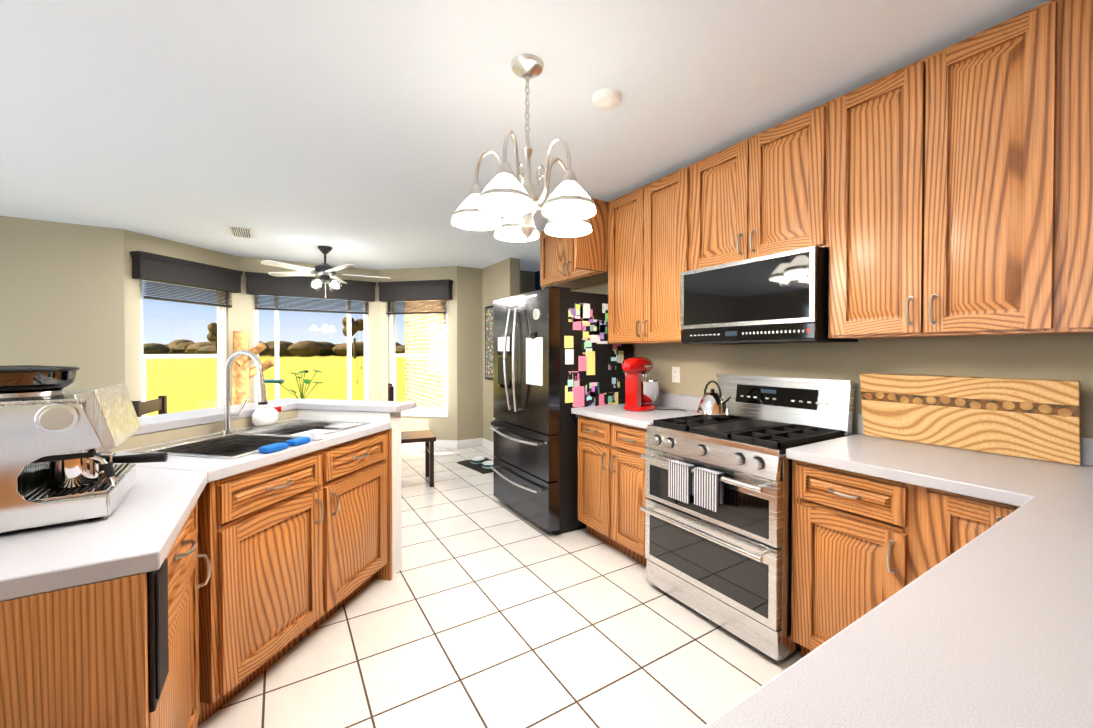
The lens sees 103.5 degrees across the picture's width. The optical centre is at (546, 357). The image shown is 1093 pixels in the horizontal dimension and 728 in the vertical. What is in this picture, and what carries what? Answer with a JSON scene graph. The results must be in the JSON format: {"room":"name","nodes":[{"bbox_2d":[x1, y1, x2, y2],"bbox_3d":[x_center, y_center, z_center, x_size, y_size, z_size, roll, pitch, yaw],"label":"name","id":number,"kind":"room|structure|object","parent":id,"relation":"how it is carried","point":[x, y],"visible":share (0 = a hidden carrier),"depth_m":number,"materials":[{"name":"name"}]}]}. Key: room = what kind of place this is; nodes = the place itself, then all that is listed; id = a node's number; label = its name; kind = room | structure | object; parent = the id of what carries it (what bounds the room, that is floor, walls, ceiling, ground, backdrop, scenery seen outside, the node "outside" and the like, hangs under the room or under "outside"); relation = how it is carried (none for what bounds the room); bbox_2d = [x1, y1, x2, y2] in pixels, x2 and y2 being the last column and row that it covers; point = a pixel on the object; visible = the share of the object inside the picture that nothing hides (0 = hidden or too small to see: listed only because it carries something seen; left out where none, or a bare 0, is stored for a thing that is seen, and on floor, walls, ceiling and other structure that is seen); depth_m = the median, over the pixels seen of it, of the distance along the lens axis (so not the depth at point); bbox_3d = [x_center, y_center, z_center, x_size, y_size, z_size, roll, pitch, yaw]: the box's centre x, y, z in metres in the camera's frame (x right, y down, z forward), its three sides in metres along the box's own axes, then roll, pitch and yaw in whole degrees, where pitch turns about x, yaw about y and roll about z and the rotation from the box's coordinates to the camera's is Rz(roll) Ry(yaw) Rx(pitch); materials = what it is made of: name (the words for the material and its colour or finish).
{"room":"kitchen","nodes":[
{"label":"kitchen","id":0,"kind":"room"},
{"bbox_2d":[0,216,124,389],"bbox_3d":[-5.431,0.031,3.374,3.155,2.500,0.140,0,1,-32],"label":"wall","id":1,"kind":"structure","parent":0,"point":[61,294],"depth_m":3.93,"materials":[{"name":"beige paint"}]},
{"bbox_2d":[123,229,238,404],"bbox_3d":[-3.984,0.015,4.742,0.140,2.500,1.195,0,1,13],"label":"wall","id":2,"kind":"structure","parent":0,"point":[134,241],"depth_m":4.27,"materials":[{"name":"beige paint"}]},
{"bbox_2d":[130,251,242,416],"bbox_3d":[-3.912,-0.100,4.721,0.240,1.870,1.090,0,1,13],"label":"bay window","id":3,"kind":"structure","parent":2,"relation":"in","point":[147,267],"depth_m":4.65,"materials":[{"name":"glass"}]},
{"bbox_2d":[239,256,379,402],"bbox_3d":[-3.119,0.003,5.799,1.640,2.500,0.140,0,1,-32],"label":"wall","id":4,"kind":"structure","parent":0,"point":[246,304],"depth_m":5.92,"materials":[{"name":"beige paint"}]},
{"bbox_2d":[245,272,375,400],"bbox_3d":[-3.079,-0.111,5.734,1.510,1.870,0.240,0,1,-32],"label":"bay window","id":5,"kind":"structure","parent":4,"relation":"in","point":[275,287],"depth_m":5.63,"materials":[{"name":"white plastic"}]},
{"bbox_2d":[380,266,456,440],"bbox_3d":[-1.787,-0.001,6.103,1.195,2.500,0.140,0,1,13],"label":"wall","id":6,"kind":"structure","parent":0,"point":[442,428],"depth_m":5.98,"materials":[{"name":"beige paint"}]},
{"bbox_2d":[377,279,452,416],"bbox_3d":[-1.807,-0.115,6.029,1.090,1.870,0.240,0,1,13],"label":"bay window","id":7,"kind":"structure","parent":6,"relation":"in","point":[391,294],"depth_m":5.98,"materials":[{"name":"white plastic"}]},
{"bbox_2d":[401,440,456,448],"bbox_3d":[-1.805,1.194,6.041,1.195,0.112,0.013,0,1,13],"label":"baseboard","id":8,"kind":"structure","parent":6,"relation":"attached to","point":[450,444],"depth_m":5.96,"materials":[{"name":"white"}]},
{"bbox_2d":[457,266,482,440],"bbox_3d":[-1.040,-0.001,6.093,0.515,2.500,0.140,0,1,-32],"label":"wall","id":9,"kind":"structure","parent":0,"point":[469,352],"depth_m":5.99,"materials":[{"name":"beige paint"}]},
{"bbox_2d":[457,438,482,448],"bbox_3d":[-1.058,1.195,6.004,0.375,0.112,0.013,0,1,-32],"label":"baseboard","id":10,"kind":"structure","parent":9,"relation":"attached to","point":[468,443],"depth_m":5.99,"materials":[{"name":"white"}]},
{"bbox_2d":[197,446,801,727],"bbox_3d":[-1.792,1.340,2.590,8.620,0.100,7.350,0,1,-32],"label":"floor","id":11,"kind":"structure","parent":0,"point":[484,607],"depth_m":1.95,"materials":[{"name":"tile"}]},
{"bbox_2d":[0,506,199,727],"bbox_3d":[-1.225,0.868,1.012,0.565,0.880,0.700,0,1,-32],"label":"base cabinet","id":12,"kind":"object","parent":11,"relation":"on","point":[73,654],"depth_m":0.83,"materials":[{"name":"brown wood"}]},
{"bbox_2d":[0,470,207,593],"bbox_3d":[-1.241,0.405,1.702,1.274,0.050,1.898,0,1,-32],"label":"countertop","id":13,"kind":"structure","parent":12,"relation":"on","point":[144,529],"depth_m":0.93,"materials":[{"name":"white stone"}]},
{"bbox_2d":[0,365,167,532],"bbox_3d":[-1.228,0.203,1.052,0.444,0.367,0.433,0,1,-36],"label":"espresso machine","id":14,"kind":"object","parent":13,"relation":"on","point":[58,461],"visible":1,"depth_m":1.00,"materials":[{"name":"silver metal"}]},
{"bbox_2d":[148,558,168,712],"bbox_3d":[-0.834,0.582,0.928,0.016,0.295,0.100,0,1,-32],"label":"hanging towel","id":15,"kind":"object","parent":13,"relation":"hanging from","point":[158,650],"visible":0.79,"depth_m":0.89,"materials":[{"name":"black fabric"}]},
{"bbox_2d":[127,419,370,458],"bbox_3d":[-1.335,0.473,2.081,0.514,0.206,0.844,0,1,13],"label":"sink","id":16,"kind":"object","parent":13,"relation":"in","point":[229,443],"depth_m":2.08,"materials":[{"name":"black metal"}]},
{"bbox_2d":[259,430,323,452],"bbox_3d":[-1.083,0.357,1.848,0.052,0.040,0.305,0,1,13],"label":"sponges","id":17,"kind":"object","parent":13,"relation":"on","point":[315,435],"visible":0.98,"depth_m":1.83,"materials":[{"name":"blue"}]},
{"bbox_2d":[132,395,166,416],"bbox_3d":[-2.951,0.786,2.954,0.440,1.000,0.440,0,1,-22],"label":"chair","id":18,"kind":"object","parent":11,"relation":"on","point":[159,404],"visible":0.15,"depth_m":3.02,"materials":[{"name":"brown wood"}]},
{"bbox_2d":[200,478,227,724],"bbox_3d":[-1.457,0.863,1.464,0.590,0.880,0.533,0,1,-32],"label":"base cabinet","id":19,"kind":"object","parent":11,"relation":"on","point":[213,596],"depth_m":1.50,"materials":[{"name":"brown wood"}]},
{"bbox_2d":[107,410,401,700],"bbox_3d":[-1.481,0.811,2.091,1.370,0.970,1.363,0,1,-32],"label":"base cabinet","id":20,"kind":"object","parent":11,"relation":"on","point":[273,557],"depth_m":1.89,"materials":[{"name":"brown wood"}]},
{"bbox_2d":[129,398,299,437],"bbox_3d":[-1.559,0.311,1.565,1.170,0.038,2.203,0,1,-32],"label":"countertop","id":21,"kind":"structure","parent":20,"relation":"on","point":[216,420],"depth_m":2.13,"materials":[{"name":"white stone"}]},
{"bbox_2d":[220,350,267,433],"bbox_3d":[-1.457,0.169,2.118,0.259,0.412,0.119,0,1,13],"label":"faucet","id":22,"kind":"object","parent":21,"relation":"on","point":[262,399],"depth_m":2.10,"materials":[{"name":"silver metal"}]},
{"bbox_2d":[251,392,280,425],"bbox_3d":[-1.540,0.271,2.363,0.099,0.189,0.149,0,1,13],"label":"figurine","id":23,"kind":"object","parent":21,"relation":"on","point":[262,415],"visible":0.83,"depth_m":2.32,"materials":[{"name":"white ceramic"}]},
{"bbox_2d":[208,446,400,481],"bbox_3d":[-1.066,0.397,1.981,0.825,0.040,0.824,0,1,-32],"label":"countertop","id":24,"kind":"structure","parent":20,"relation":"on","point":[330,461],"depth_m":1.86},
{"bbox_2d":[258,398,416,417],"bbox_3d":[-1.313,0.298,2.705,0.848,0.038,0.849,0,1,-32],"label":"countertop","id":25,"kind":"structure","parent":20,"relation":"on","point":[309,408],"depth_m":2.61,"materials":[{"name":"white stone"}]},
{"bbox_2d":[232,331,284,404],"bbox_3d":[-3.463,0.482,5.021,0.710,1.560,0.560,0,1,-32],"label":"sculpture","id":26,"kind":"object","parent":11,"relation":"on","point":[243,373],"visible":0.54,"depth_m":4.93,"materials":[{"name":"brown wood"}]},
{"bbox_2d":[392,410,405,417],"bbox_3d":[-1.188,0.805,2.603,0.541,0.970,0.618,0,1,-32],"label":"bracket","id":27,"kind":"object","parent":11,"relation":"on","point":[393,411],"depth_m":2.53,"materials":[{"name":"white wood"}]},
{"bbox_2d":[388,383,435,486],"bbox_3d":[-1.367,0.770,4.346,0.440,1.000,0.440,0,1,-22],"label":"chair","id":28,"kind":"object","parent":11,"relation":"on","point":[428,437],"visible":0.58,"depth_m":4.23,"materials":[{"name":"brown wood"}]},
{"bbox_2d":[457,456,493,473],"bbox_3d":[-0.733,1.230,5.038,0.380,0.064,0.600,-1,1,-40],"label":"pet bowls","id":29,"kind":"object","parent":11,"relation":"on","point":[482,465],"visible":0.77,"depth_m":5.00,"materials":[{"name":"black rubber"}]},
{"bbox_2d":[490,286,632,534],"bbox_3d":[0.074,0.383,3.611,0.890,1.790,0.920,0,1,-32],"label":"refrigerator","id":30,"kind":"object","parent":11,"relation":"on","point":[557,356],"visible":0.79,"depth_m":3.21,"materials":[{"name":"black metal"}]},
{"bbox_2d":[578,415,646,566],"bbox_3d":[0.660,0.846,2.950,0.658,0.880,0.770,0,1,-32],"label":"base cabinet","id":31,"kind":"object","parent":11,"relation":"on","point":[611,482],"visible":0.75,"depth_m":2.78,"materials":[{"name":"brown wood"}]},
{"bbox_2d":[571,392,701,428],"bbox_3d":[0.660,0.336,2.951,0.653,0.140,0.782,0,1,-32],"label":"countertop","id":32,"kind":"structure","parent":31,"relation":"on","point":[618,413],"depth_m":2.92,"materials":[{"name":"stone"}]},
{"bbox_2d":[621,357,685,410],"bbox_3d":[0.715,0.180,2.976,0.453,0.368,0.409,1,1,38],"label":"stand mixer","id":33,"kind":"object","parent":32,"relation":"on","point":[641,395],"visible":1,"depth_m":2.94,"materials":[{"name":"red metal"}]},
{"bbox_2d":[640,374,856,660],"bbox_3d":[1.011,0.702,2.260,0.764,1.184,0.756,0,1,-32],"label":"range","id":34,"kind":"object","parent":11,"relation":"on","point":[717,509],"visible":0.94,"depth_m":2.06,"materials":[{"name":"silver metal"}]},
{"bbox_2d":[696,380,730,419],"bbox_3d":[0.975,0.241,2.496,0.180,0.216,0.211,0,1,-32],"label":"kettle","id":35,"kind":"object","parent":34,"relation":"on","point":[712,405],"visible":1,"depth_m":2.45,"materials":[{"name":"silver metal"}]},
{"bbox_2d":[791,460,1018,657],"bbox_3d":[1.448,0.861,1.678,0.658,0.880,0.683,0,1,-32],"label":"base cabinet","id":36,"kind":"object","parent":11,"relation":"on","point":[862,544],"visible":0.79,"depth_m":1.60,"materials":[{"name":"brown wood"}]},
{"bbox_3d":[-0.044,0.881,-0.030,3.600,0.880,0.658,0,1,-32],"label":"base cabinet","id":37,"kind":"object","parent":11,"relation":"on","visible":0},
{"bbox_2d":[702,437,1092,727],"bbox_3d":[-0.518,0.374,-0.336,6.118,0.140,0.648,0,1,-32],"label":"countertop","id":38,"kind":"structure","parent":37,"relation":"on","point":[991,627],"depth_m":0.60,"materials":[{"name":"stone"}]},
{"bbox_2d":[786,413,1081,488],"bbox_3d":[1.451,0.351,1.670,0.657,0.140,0.690,0,1,-32],"label":"countertop","id":39,"kind":"structure","parent":37,"relation":"on","point":[914,463],"depth_m":1.64,"materials":[{"name":"stone"}]},
{"bbox_2d":[860,373,1080,464],"bbox_3d":[1.690,0.227,1.787,0.025,0.300,0.660,-11,6,-31],"label":"cutting board","id":40,"kind":"object","parent":39,"relation":"on","point":[1038,419],"visible":1,"depth_m":1.71,"materials":[{"name":"brown wood"}]},
{"bbox_3d":[-2.375,0.893,4.076,1.400,0.760,1.000,0,1,-32],"label":"dining table","id":41,"kind":"object","parent":11,"relation":"on","visible":0},
{"bbox_2d":[272,369,322,398],"bbox_3d":[-2.220,0.312,3.865,0.413,0.404,0.332,0,1,-32],"label":"potted plant","id":42,"kind":"object","parent":41,"relation":"on","point":[306,382],"visible":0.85,"depth_m":3.89,"materials":[{"name":"green plant"}]},
{"bbox_2d":[0,0,1049,271],"bbox_3d":[-1.792,-1.260,2.559,8.620,0.100,7.350,0,1,-32],"label":"ceiling","id":43,"kind":"structure","parent":0,"point":[366,134],"depth_m":2.01,"materials":[{"name":"white paint"}]},
{"bbox_2d":[228,225,253,238],"bbox_3d":[-2.978,-1.218,4.208,0.180,0.020,0.400,0,1,-32],"label":"ceiling vent","id":44,"kind":"object","parent":43,"relation":"in","point":[239,231],"visible":1,"depth_m":4.16,"materials":[{"name":"white plastic"}]},
{"bbox_2d":[260,246,386,297],"bbox_3d":[-2.435,-0.951,4.849,1.287,0.570,1.320,0,1,-32],"label":"ceiling fan","id":45,"kind":"object","parent":43,"relation":"hanging from","point":[325,272],"visible":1,"depth_m":4.78,"materials":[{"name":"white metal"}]},
{"bbox_2d":[451,54,595,241],"bbox_3d":[-0.065,-0.843,1.784,0.592,0.714,0.607,0,1,-32],"label":"chandelier","id":46,"kind":"object","parent":43,"relation":"hanging from","point":[567,207],"visible":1,"depth_m":1.72,"materials":[{"name":"white glass"}]},
{"bbox_2d":[592,88,620,110],"bbox_3d":[0.278,-1.181,1.990,0.134,0.042,0.134,0,1,-32],"label":"smoke detector","id":47,"kind":"object","parent":43,"relation":"attached to","point":[605,99],"visible":1,"depth_m":1.96,"materials":[{"name":"white plastic"}]},
{"bbox_2d":[520,270,541,293],"bbox_3d":[0.141,0.008,5.389,0.750,2.500,2.200,0,1,-32],"label":"wall","id":48,"kind":"structure","parent":0,"point":[529,281],"depth_m":6.25,"materials":[{"name":"grey paint"}]},
{"bbox_2d":[482,258,1092,441],"bbox_3d":[0.736,0.029,3.582,0.140,2.500,6.000,0,1,-32],"label":"wall","id":49,"kind":"structure","parent":0,"point":[1047,357],"depth_m":2.15,"materials":[{"name":"beige paint"}]},
{"bbox_2d":[482,438,492,450],"bbox_3d":[-0.685,1.198,5.744,0.013,0.112,0.850,0,1,-32],"label":"baseboard","id":50,"kind":"structure","parent":49,"relation":"attached to","point":[486,443],"depth_m":5.94,"materials":[{"name":"white"}]},
{"bbox_2d":[485,305,492,379],"bbox_3d":[-0.687,-0.196,5.721,0.023,1.000,0.600,0,1,-32],"label":"picture frame","id":51,"kind":"object","parent":49,"relation":"attached to","point":[488,342],"visible":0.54,"depth_m":5.84,"materials":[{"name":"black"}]},
{"bbox_2d":[540,198,608,289],"bbox_3d":[0.226,-0.915,3.670,0.617,0.525,0.955,0,1,-32],"label":"upper cabinet","id":52,"kind":"object","parent":49,"relation":"attached to","point":[574,263],"visible":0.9,"depth_m":3.57,"materials":[{"name":"brown wood"}]},
{"bbox_2d":[672,367,679,382],"bbox_3d":[0.936,0.124,3.118,0.009,0.114,0.070,0,1,-32],"label":"outlet","id":53,"kind":"object","parent":49,"relation":"attached to","point":[676,374],"visible":1,"depth_m":3.11,"materials":[{"name":"white plastic"}]},
{"bbox_2d":[608,0,1092,343],"bbox_3d":[1.336,-0.624,2.108,0.378,1.070,2.865,0,1,-32],"label":"upper cabinet","id":54,"kind":"object","parent":49,"relation":"attached to","point":[947,192],"visible":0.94,"depth_m":1.66,"materials":[{"name":"brown wood"}]},
{"bbox_2d":[681,246,857,343],"bbox_3d":[1.169,-0.290,2.346,0.413,0.423,0.754,0,1,-32],"label":"over-the-range microwave","id":55,"kind":"object","parent":54,"relation":"attached to","point":[781,297],"visible":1,"depth_m":2.14,"materials":[{"name":"black"}]},
{"label":"outside","id":56,"kind":"structure","parent":0,"visible":0},
{"bbox_2d":[146,355,404,415],"bbox_3d":[-107.037,-0.215,171.564,600.000,0.080,396.000,0,1,-32],"label":"lawn","id":57,"kind":"structure","parent":56,"point":[186,397],"depth_m":27.72,"materials":[{"name":"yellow plant"}]},
{"bbox_2d":[143,316,404,358],"bbox_3d":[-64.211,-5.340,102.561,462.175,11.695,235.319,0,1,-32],"label":"tree","id":58,"kind":"object","parent":57,"relation":"on","point":[319,348],"depth_m":155.55,"materials":[{"name":"brown plant"}]},
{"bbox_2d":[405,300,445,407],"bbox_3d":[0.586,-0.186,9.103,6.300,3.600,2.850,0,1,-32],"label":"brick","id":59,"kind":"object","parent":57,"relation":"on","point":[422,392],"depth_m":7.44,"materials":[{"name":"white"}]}
]}

